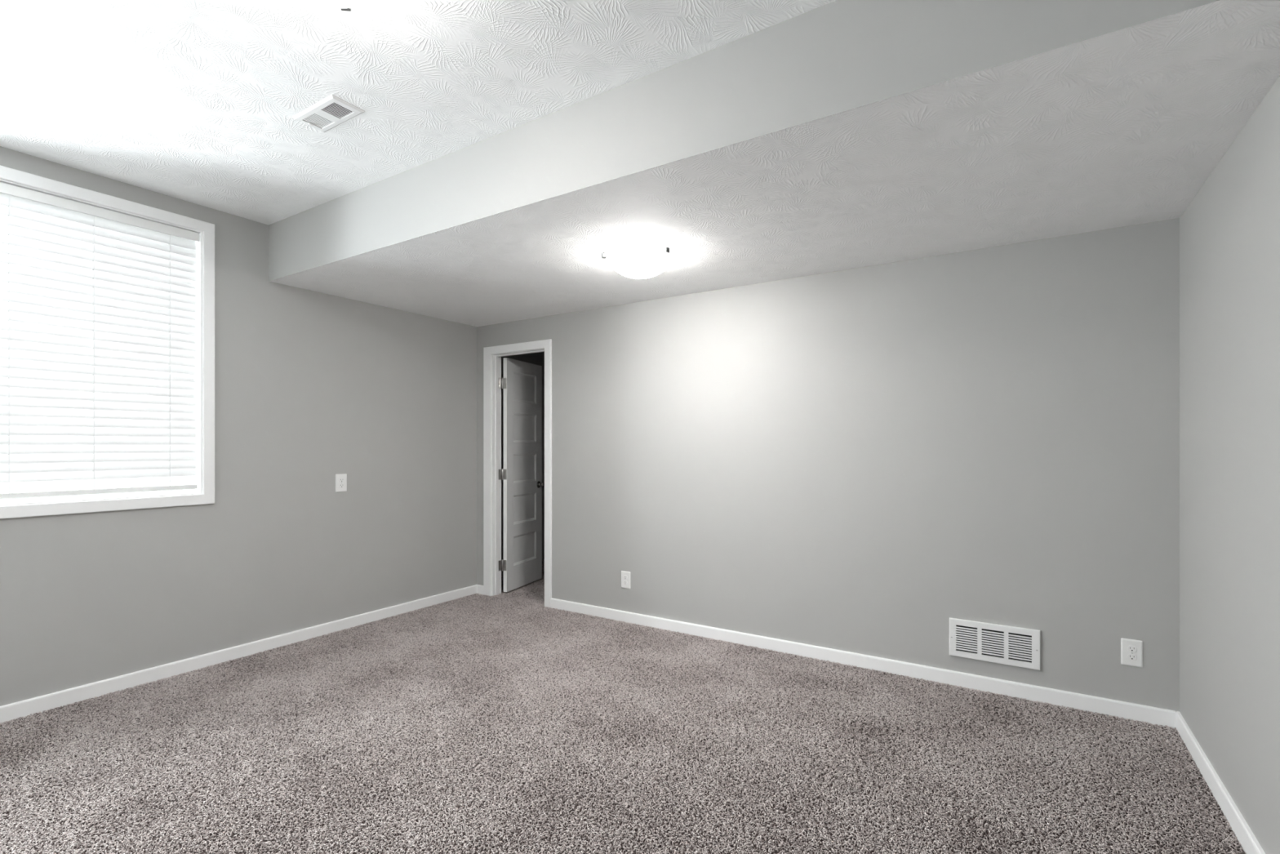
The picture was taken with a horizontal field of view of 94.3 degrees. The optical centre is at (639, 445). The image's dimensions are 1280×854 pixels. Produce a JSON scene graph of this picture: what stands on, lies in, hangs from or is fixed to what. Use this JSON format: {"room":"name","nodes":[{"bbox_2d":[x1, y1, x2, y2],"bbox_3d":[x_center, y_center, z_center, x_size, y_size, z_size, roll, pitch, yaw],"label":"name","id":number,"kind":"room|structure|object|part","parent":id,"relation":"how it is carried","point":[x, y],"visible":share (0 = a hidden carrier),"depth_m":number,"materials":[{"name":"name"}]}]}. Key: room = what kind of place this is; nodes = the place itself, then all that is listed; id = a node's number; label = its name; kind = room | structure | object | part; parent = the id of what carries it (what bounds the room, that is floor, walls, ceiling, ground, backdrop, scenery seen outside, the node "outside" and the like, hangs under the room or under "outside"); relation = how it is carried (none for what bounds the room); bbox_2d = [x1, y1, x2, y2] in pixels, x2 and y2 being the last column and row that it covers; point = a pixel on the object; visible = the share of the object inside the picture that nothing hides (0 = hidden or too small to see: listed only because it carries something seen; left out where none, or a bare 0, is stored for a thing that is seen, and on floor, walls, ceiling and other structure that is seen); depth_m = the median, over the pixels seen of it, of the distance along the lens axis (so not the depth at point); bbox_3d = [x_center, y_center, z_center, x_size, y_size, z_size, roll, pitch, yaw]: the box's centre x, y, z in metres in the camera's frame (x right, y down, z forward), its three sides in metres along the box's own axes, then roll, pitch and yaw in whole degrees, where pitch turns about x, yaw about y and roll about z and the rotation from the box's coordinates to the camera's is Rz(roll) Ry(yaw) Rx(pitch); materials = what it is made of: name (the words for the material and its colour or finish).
{"room":"empty basement room","nodes":[
{"label":"empty basement room","id":0,"kind":"room"},
{"bbox_2d":[0,146,476,706],"bbox_3d":[-2.614,-0.051,3.343,0.160,2.634,4.260,0,0,33],"label":"wall","id":1,"kind":"structure","parent":0,"point":[311,387],"depth_m":3.68,"materials":[{"name":"grey paint"}]},
{"bbox_2d":[0,164,214,519],"bbox_3d":[-3.057,-0.472,2.634,0.177,1.610,1.979,0,0,33],"label":"window","id":2,"kind":"structure","parent":1,"relation":"in","point":[204,494],"depth_m":3.28,"materials":[{"name":"white paint"}]},
{"bbox_3d":[-3.110,-0.472,2.668,0.040,1.480,1.849,0,0,33],"label":"sash","id":3,"kind":"part","parent":2,"relation":"part of","materials":[{"name":"white plastic"}]},
{"bbox_2d":[0,182,199,499],"bbox_3d":[-2.770,-0.481,3.012,0.057,1.460,0.896,0,0,33],"label":"window blind","id":4,"kind":"object","parent":2,"relation":"attached to","point":[98,380],"visible":1,"depth_m":2.99,"materials":[{"name":"white plastic"}]},
{"bbox_3d":[-2.935,-0.459,2.755,0.054,1.416,0.008,0,0,33],"label":"ladder cord","id":5,"kind":"part","parent":4,"relation":"part of","materials":[{"name":"white fabric"}]},
{"bbox_3d":[-2.775,-0.459,3.006,0.054,1.416,0.008,0,0,33],"label":"ladder cord","id":6,"kind":"part","parent":4,"relation":"part of","materials":[{"name":"white fabric"}]},
{"bbox_3d":[-2.771,0.232,3.012,0.048,0.028,0.884,0,0,33],"label":"rail","id":7,"kind":"part","parent":4,"relation":"part of","materials":[{"name":"white plastic"}]},
{"bbox_3d":[-2.603,-0.459,3.274,0.054,1.416,0.008,0,0,33],"label":"ladder cord","id":8,"kind":"part","parent":4,"relation":"part of","materials":[{"name":"white fabric"}]},
{"bbox_3d":[-3.063,0.278,2.638,0.162,0.020,1.849,0,0,33],"label":"sill","id":9,"kind":"part","parent":2,"relation":"part of","materials":[{"name":"white paint"}]},
{"bbox_2d":[0,584,476,723],"bbox_3d":[-2.509,1.233,3.347,0.014,0.086,4.140,0,0,33],"label":"baseboard","id":10,"kind":"structure","parent":1,"relation":"attached to","point":[24,708],"depth_m":3.37,"materials":[{"name":"white paint"}]},
{"bbox_2d":[335,473,346,492],"bbox_3d":[-2.049,0.255,4.071,0.008,0.123,0.079,0,0,33],"label":"power outlet","id":11,"kind":"object","parent":1,"relation":"attached to","point":[340,479],"visible":1,"depth_m":4.07,"materials":[{"name":"white plastic"}]},
{"bbox_2d":[0,0,835,225],"bbox_3d":[-1.094,-1.418,1.405,4.808,0.100,2.631,0,0,33],"label":"ceiling","id":12,"kind":"structure","parent":0,"point":[194,101],"depth_m":2.19,"materials":[{"name":"white paint"}]},
{"bbox_2d":[291,94,364,132],"bbox_3d":[-1.288,-1.361,2.449,0.299,0.014,0.139,0,0,33],"label":"ceiling vent","id":13,"kind":"object","parent":12,"relation":"in","point":[331,112],"visible":1,"depth_m":2.44,"materials":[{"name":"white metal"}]},
{"bbox_2d":[307,0,372,11],"bbox_3d":[-0.870,-1.304,1.604,0.396,0.128,0.387,0,0,33],"label":"ceiling lamp","id":14,"kind":"object","parent":12,"relation":"attached to","point":[344,5],"visible":1,"depth_m":1.70,"materials":[{"name":"white glass"}]},
{"bbox_2d":[501,351,544,568],"bbox_3d":[-1.315,0.056,6.319,0.120,2.420,1.965,0,0,33],"label":"wall","id":15,"kind":"structure","parent":0,"point":[537,358],"depth_m":6.43,"materials":[{"name":"grey paint"}]},
{"bbox_2d":[0,565,1244,853],"bbox_3d":[-0.274,1.316,3.142,5.296,0.100,6.440,0,0,33],"label":"floor","id":16,"kind":"structure","parent":0,"point":[670,851],"depth_m":2.29,"materials":[{"name":"grey carpet"}]},
{"bbox_2d":[0,559,1246,853],"bbox_3d":[-0.274,1.263,3.141,5.062,0.013,6.203,0,0,33],"label":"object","id":17,"kind":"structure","parent":16,"relation":"on","point":[509,597],"depth_m":2.40,"materials":[{"name":"grey carpet"}]},
{"bbox_2d":[268,0,1279,326],"bbox_3d":[0.056,-1.194,3.168,4.528,0.348,1.679,0,0,33],"label":"ceiling","id":18,"kind":"structure","parent":0,"point":[837,135],"depth_m":2.25,"materials":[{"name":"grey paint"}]},
{"bbox_2d":[601,243,675,279],"bbox_3d":[0.004,-0.957,3.146,0.394,0.128,0.390,0,0,33],"label":"ceiling lamp","id":19,"kind":"object","parent":18,"relation":"attached to","point":[637,260],"visible":1,"depth_m":3.04,"materials":[{"name":"white glass"}]},
{"bbox_2d":[476,217,1179,711],"bbox_3d":[0.311,-0.051,4.058,5.296,2.634,0.095,0,0,33],"label":"wall","id":20,"kind":"structure","parent":0,"point":[866,460],"depth_m":3.28,"materials":[{"name":"grey paint"}]},
{"bbox_2d":[476,584,483,594],"bbox_3d":[-1.357,1.233,5.059,0.083,0.086,0.014,0,0,33],"label":"baseboard","id":21,"kind":"structure","parent":20,"relation":"attached to","point":[479,588],"depth_m":5.06,"materials":[{"name":"white paint"}]},
{"bbox_2d":[483,338,551,607],"bbox_3d":[-0.982,0.219,4.875,0.747,2.104,0.114,0,0,33],"label":"door frame","id":22,"kind":"structure","parent":20,"relation":"attached to","point":[492,355],"depth_m":5.00,"materials":[{"name":"white paint"}]},
{"bbox_2d":[498,357,544,591],"bbox_3d":[-1.056,0.248,5.312,0.168,2.000,0.619,0,0,22],"label":"door","id":23,"kind":"structure","parent":20,"relation":"in","point":[522,381],"depth_m":5.30,"materials":[{"name":"white paint"}]},
{"bbox_3d":[-0.964,0.361,5.544,0.168,0.064,0.064,0,0,22],"label":"knob","id":24,"kind":"part","parent":23,"relation":"part of","materials":[{"name":"black metal"}]},
{"bbox_2d":[621,570,630,588],"bbox_3d":[-0.103,0.963,4.261,0.079,0.123,0.008,0,0,33],"label":"power outlet","id":25,"kind":"object","parent":20,"relation":"attached to","point":[625,575],"visible":1,"depth_m":4.26,"materials":[{"name":"white plastic"}]},
{"bbox_2d":[551,597,1176,728],"bbox_3d":[0.854,1.233,3.647,3.671,0.086,0.014,0,0,33],"label":"baseboard","id":26,"kind":"structure","parent":20,"relation":"attached to","point":[1153,715],"depth_m":3.25,"materials":[{"name":"white paint"}]},
{"bbox_2d":[949,617,1039,670],"bbox_3d":[1.808,1.010,3.037,0.400,0.196,0.013,0,0,33],"label":"air vent","id":27,"kind":"object","parent":20,"relation":"in","point":[1019,646],"visible":1,"depth_m":3.03,"materials":[{"name":"white metal"}]},
{"bbox_2d":[1120,637,1142,667],"bbox_3d":[2.274,0.957,2.743,0.079,0.123,0.008,0,0,33],"label":"power outlet","id":28,"kind":"object","parent":20,"relation":"attached to","point":[1131,650],"visible":1,"depth_m":2.74,"materials":[{"name":"white plastic"}]},
{"bbox_2d":[1127,653,1137,660],"bbox_3d":[2.272,0.976,2.740,0.034,0.028,0.002,0,0,33],"label":"receptacle","id":29,"kind":"object","parent":28,"relation":"attached to","point":[1130,656],"depth_m":2.74,"materials":[{"name":"white plastic"}]},
{"bbox_2d":[1127,645,1137,652],"bbox_3d":[2.272,0.938,2.740,0.034,0.028,0.002,0,0,33],"label":"receptacle","id":30,"kind":"object","parent":28,"relation":"attached to","point":[1130,648],"depth_m":2.74,"materials":[{"name":"white plastic"}]},
{"bbox_2d":[1179,75,1279,853],"bbox_3d":[1.320,-0.051,0.830,0.120,2.634,4.260,0,0,33],"label":"wall","id":31,"kind":"structure","parent":0,"point":[1229,231],"depth_m":1.99,"materials":[{"name":"grey paint"}]},
{"bbox_2d":[1175,711,1265,853],"bbox_3d":[1.296,1.233,0.916,0.014,0.086,4.140,0,0,33],"label":"baseboard","id":32,"kind":"structure","parent":31,"relation":"attached to","point":[1245,836],"depth_m":2.08,"materials":[{"name":"white paint"}]}
]}

